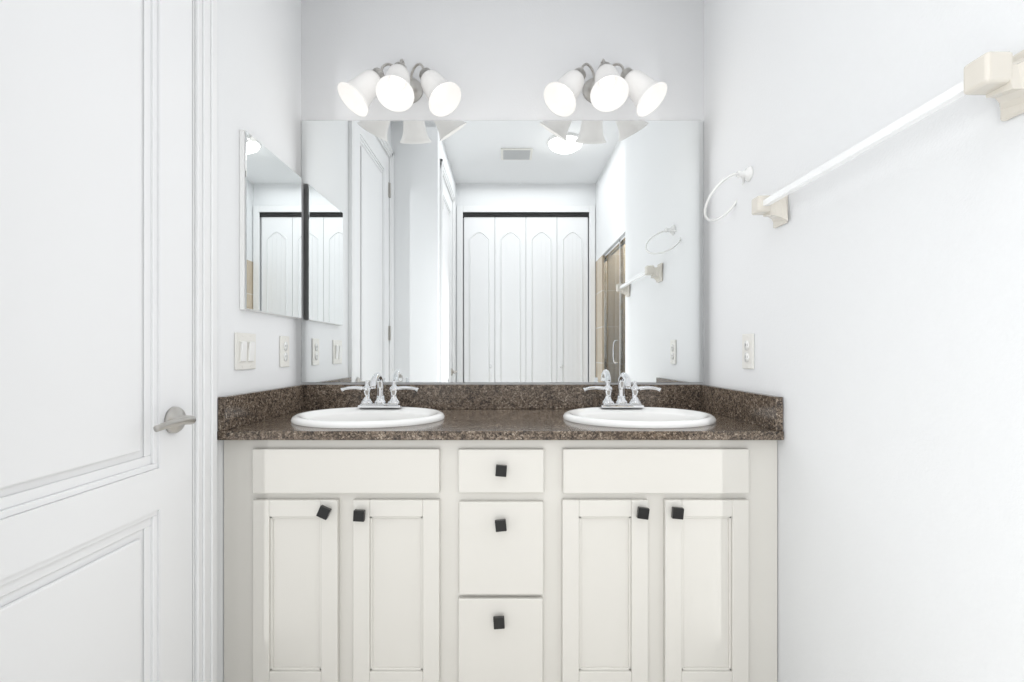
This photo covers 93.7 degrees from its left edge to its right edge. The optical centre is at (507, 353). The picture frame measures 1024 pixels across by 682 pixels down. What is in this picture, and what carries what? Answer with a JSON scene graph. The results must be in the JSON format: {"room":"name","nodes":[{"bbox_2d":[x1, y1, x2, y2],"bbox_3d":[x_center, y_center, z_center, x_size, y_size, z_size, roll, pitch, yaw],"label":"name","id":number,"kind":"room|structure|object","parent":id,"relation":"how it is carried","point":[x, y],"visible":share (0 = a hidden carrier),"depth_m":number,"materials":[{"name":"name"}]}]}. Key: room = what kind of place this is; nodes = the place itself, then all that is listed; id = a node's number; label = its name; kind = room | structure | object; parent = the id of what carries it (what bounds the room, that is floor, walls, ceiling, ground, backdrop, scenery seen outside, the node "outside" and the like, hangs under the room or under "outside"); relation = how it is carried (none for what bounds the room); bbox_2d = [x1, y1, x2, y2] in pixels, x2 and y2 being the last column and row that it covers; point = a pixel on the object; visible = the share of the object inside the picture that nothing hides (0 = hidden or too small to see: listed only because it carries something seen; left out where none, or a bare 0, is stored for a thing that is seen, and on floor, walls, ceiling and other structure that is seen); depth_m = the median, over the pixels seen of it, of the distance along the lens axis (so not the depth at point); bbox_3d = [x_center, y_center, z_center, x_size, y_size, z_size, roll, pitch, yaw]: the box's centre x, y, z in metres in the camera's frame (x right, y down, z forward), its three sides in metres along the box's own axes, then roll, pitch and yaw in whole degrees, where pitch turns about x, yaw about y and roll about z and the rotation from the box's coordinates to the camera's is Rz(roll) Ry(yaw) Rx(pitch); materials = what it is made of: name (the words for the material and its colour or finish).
{"room":"bathroom","nodes":[
{"label":"bathroom","id":0,"kind":"room"},
{"bbox_2d":[217,0,300,681],"bbox_3d":[-0.885,-0.285,1.170,0.110,2.730,1.520,0,0,0],"label":"wall","id":1,"kind":"structure","parent":0,"point":[259,70],"depth_m":1.53,"materials":[{"name":"white paint"}]},
{"bbox_2d":[0,0,191,681],"bbox_3d":[-0.848,-0.146,0.878,0.035,2.428,0.770,0,0,0],"label":"door leaf","id":2,"kind":"structure","parent":1,"relation":"in","point":[95,324],"depth_m":0.97,"materials":[{"name":"white paint"}]},
{"bbox_2d":[153,407,195,432],"bbox_3d":[-0.801,0.166,1.151,0.058,0.066,0.150,0,0,0],"label":"door handle","id":3,"kind":"object","parent":2,"relation":"attached to","point":[177,419],"depth_m":1.17,"materials":[{"name":"silver metal"}]},
{"bbox_2d":[192,0,216,681],"bbox_3d":[-0.875,-0.180,0.878,0.129,2.520,0.930,0,0,0],"label":"door frame","id":4,"kind":"structure","parent":1,"relation":"attached to","point":[204,339],"depth_m":1.29,"materials":[{"name":"white paint"}]},
{"bbox_2d":[234,332,255,369],"bbox_3d":[-0.823,-0.006,1.515,0.014,0.114,0.116,0,0,0],"label":"double light switch","id":5,"kind":"object","parent":1,"relation":"attached to","point":[244,351],"visible":1,"depth_m":1.50,"materials":[{"name":"white plastic"}]},
{"bbox_2d":[218,384,304,431],"bbox_3d":[-0.817,0.174,1.637,0.020,0.097,0.536,0,0,0],"label":"backsplash","id":6,"kind":"structure","parent":1,"relation":"attached to","point":[235,410],"depth_m":1.55,"materials":[{"name":"brown stone"}]},
{"bbox_2d":[240,130,300,318],"bbox_3d":[-0.820,-0.413,1.688,0.020,0.557,0.405,0,0,0],"label":"medicine cabinet mirror","id":7,"kind":"object","parent":1,"relation":"attached to","point":[270,232],"visible":0.94,"depth_m":1.63,"materials":[{"name":"silver mirror"}]},
{"bbox_2d":[280,336,288,366],"bbox_3d":[-0.825,-0.006,1.780,0.009,0.114,0.070,0,0,0],"label":"electrical outlet","id":8,"kind":"object","parent":1,"relation":"attached to","point":[284,351],"visible":1,"depth_m":1.77,"materials":[{"name":"white plastic"}]},
{"bbox_2d":[301,0,703,383],"bbox_3d":[0.000,-0.285,1.980,2.000,2.730,0.100,0,0,0],"label":"wall","id":9,"kind":"structure","parent":0,"point":[502,60],"depth_m":1.93,"materials":[{"name":"white paint"}]},
{"bbox_2d":[337,59,460,116],"bbox_3d":[-0.405,-1.016,1.799,0.462,0.237,0.261,0,0,0],"label":"sconce","id":10,"kind":"object","parent":9,"relation":"attached to","point":[397,87],"visible":1,"depth_m":1.79,"materials":[{"name":"white glass"}]},
{"bbox_2d":[302,121,702,381],"bbox_3d":[-0.020,-0.407,1.927,1.608,1.049,0.006,0,0,0],"label":"vanity mirror","id":11,"kind":"object","parent":9,"relation":"attached to","point":[502,251],"visible":1,"depth_m":1.92,"materials":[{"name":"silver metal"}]},
{"bbox_2d":[305,384,700,407],"bbox_3d":[-0.020,0.174,1.915,1.614,0.097,0.020,0,0,0],"label":"backsplash","id":12,"kind":"structure","parent":9,"relation":"attached to","point":[459,395],"depth_m":1.91,"materials":[{"name":"brown stone"}]},
{"bbox_2d":[544,59,666,116],"bbox_3d":[0.367,-1.016,1.799,0.462,0.237,0.261,0,0,0],"label":"sconce","id":13,"kind":"object","parent":9,"relation":"attached to","point":[606,88],"visible":1,"depth_m":1.79,"materials":[{"name":"white glass"}]},
{"bbox_2d":[704,0,1023,681],"bbox_3d":[0.875,-0.285,0.550,0.170,2.730,2.760,0,0,0],"label":"wall","id":14,"kind":"structure","parent":0,"point":[872,299],"depth_m":1.02,"materials":[{"name":"white paint"}]},
{"bbox_2d":[704,166,752,221],"bbox_3d":[0.726,-0.531,1.607,0.150,0.156,0.141,0,0,0],"label":"towel ring","id":15,"kind":"object","parent":14,"relation":"attached to","point":[746,175],"visible":1,"depth_m":1.56,"materials":[{"name":"white plastic"}]},
{"bbox_2d":[701,384,782,431],"bbox_3d":[0.777,0.174,1.637,0.020,0.097,0.536,0,0,0],"label":"backsplash","id":16,"kind":"structure","parent":14,"relation":"attached to","point":[766,410],"depth_m":1.54,"materials":[{"name":"brown stone"}]},
{"bbox_2d":[742,333,753,368],"bbox_3d":[0.785,-0.006,1.570,0.009,0.114,0.070,0,0,0],"label":"electrical outlet","id":17,"kind":"object","parent":14,"relation":"attached to","point":[747,351],"visible":1,"depth_m":1.56,"materials":[{"name":"white plastic"}]},
{"bbox_2d":[752,50,1023,227],"bbox_3d":[0.750,-0.413,1.055,0.080,0.094,0.739,0,0,0],"label":"towel rail","id":18,"kind":"object","parent":14,"relation":"attached to","point":[998,76],"visible":1,"depth_m":0.77,"materials":[{"name":"beige ceramic"}]},
{"bbox_3d":[0.450,1.130,0.505,3.100,0.100,3.150,0,0,0],"label":"floor","id":19,"kind":"structure","parent":0,"visible":0},
{"bbox_2d":[217,436,783,681],"bbox_3d":[-0.020,0.664,1.639,1.614,0.832,0.572,0,0,0],"label":"bathroom vanity","id":20,"kind":"object","parent":19,"relation":"on","point":[377,529],"depth_m":1.38,"materials":[{"name":"white wood"}]},
{"bbox_2d":[217,408,783,435],"bbox_3d":[-0.020,0.235,1.645,1.614,0.026,0.560,0,0,0],"label":"countertop","id":21,"kind":"structure","parent":20,"relation":"on","point":[462,421],"depth_m":1.40,"materials":[{"name":"brown stone"}]},
{"bbox_2d":[261,404,452,427],"bbox_3d":[-0.465,0.285,1.625,0.502,0.165,0.428,0,0,0],"label":"sink","id":22,"kind":"object","parent":21,"relation":"in","point":[321,415],"depth_m":1.68,"materials":[{"name":"white ceramic"}]},
{"bbox_2d":[341,372,420,407],"bbox_3d":[-0.477,0.137,1.760,0.290,0.133,0.138,0,0,0],"label":"faucet","id":23,"kind":"object","parent":21,"relation":"on","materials":[{"name":"silver metal"}]},
{"bbox_2d":[581,372,660,407],"bbox_3d":[0.428,0.137,1.760,0.290,0.133,0.138,0,0,0],"label":"faucet","id":24,"kind":"object","parent":21,"relation":"on","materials":[{"name":"silver metal"}]},
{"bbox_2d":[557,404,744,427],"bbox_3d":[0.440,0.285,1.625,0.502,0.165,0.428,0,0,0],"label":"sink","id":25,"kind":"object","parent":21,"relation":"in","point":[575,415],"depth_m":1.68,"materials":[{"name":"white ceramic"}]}
]}

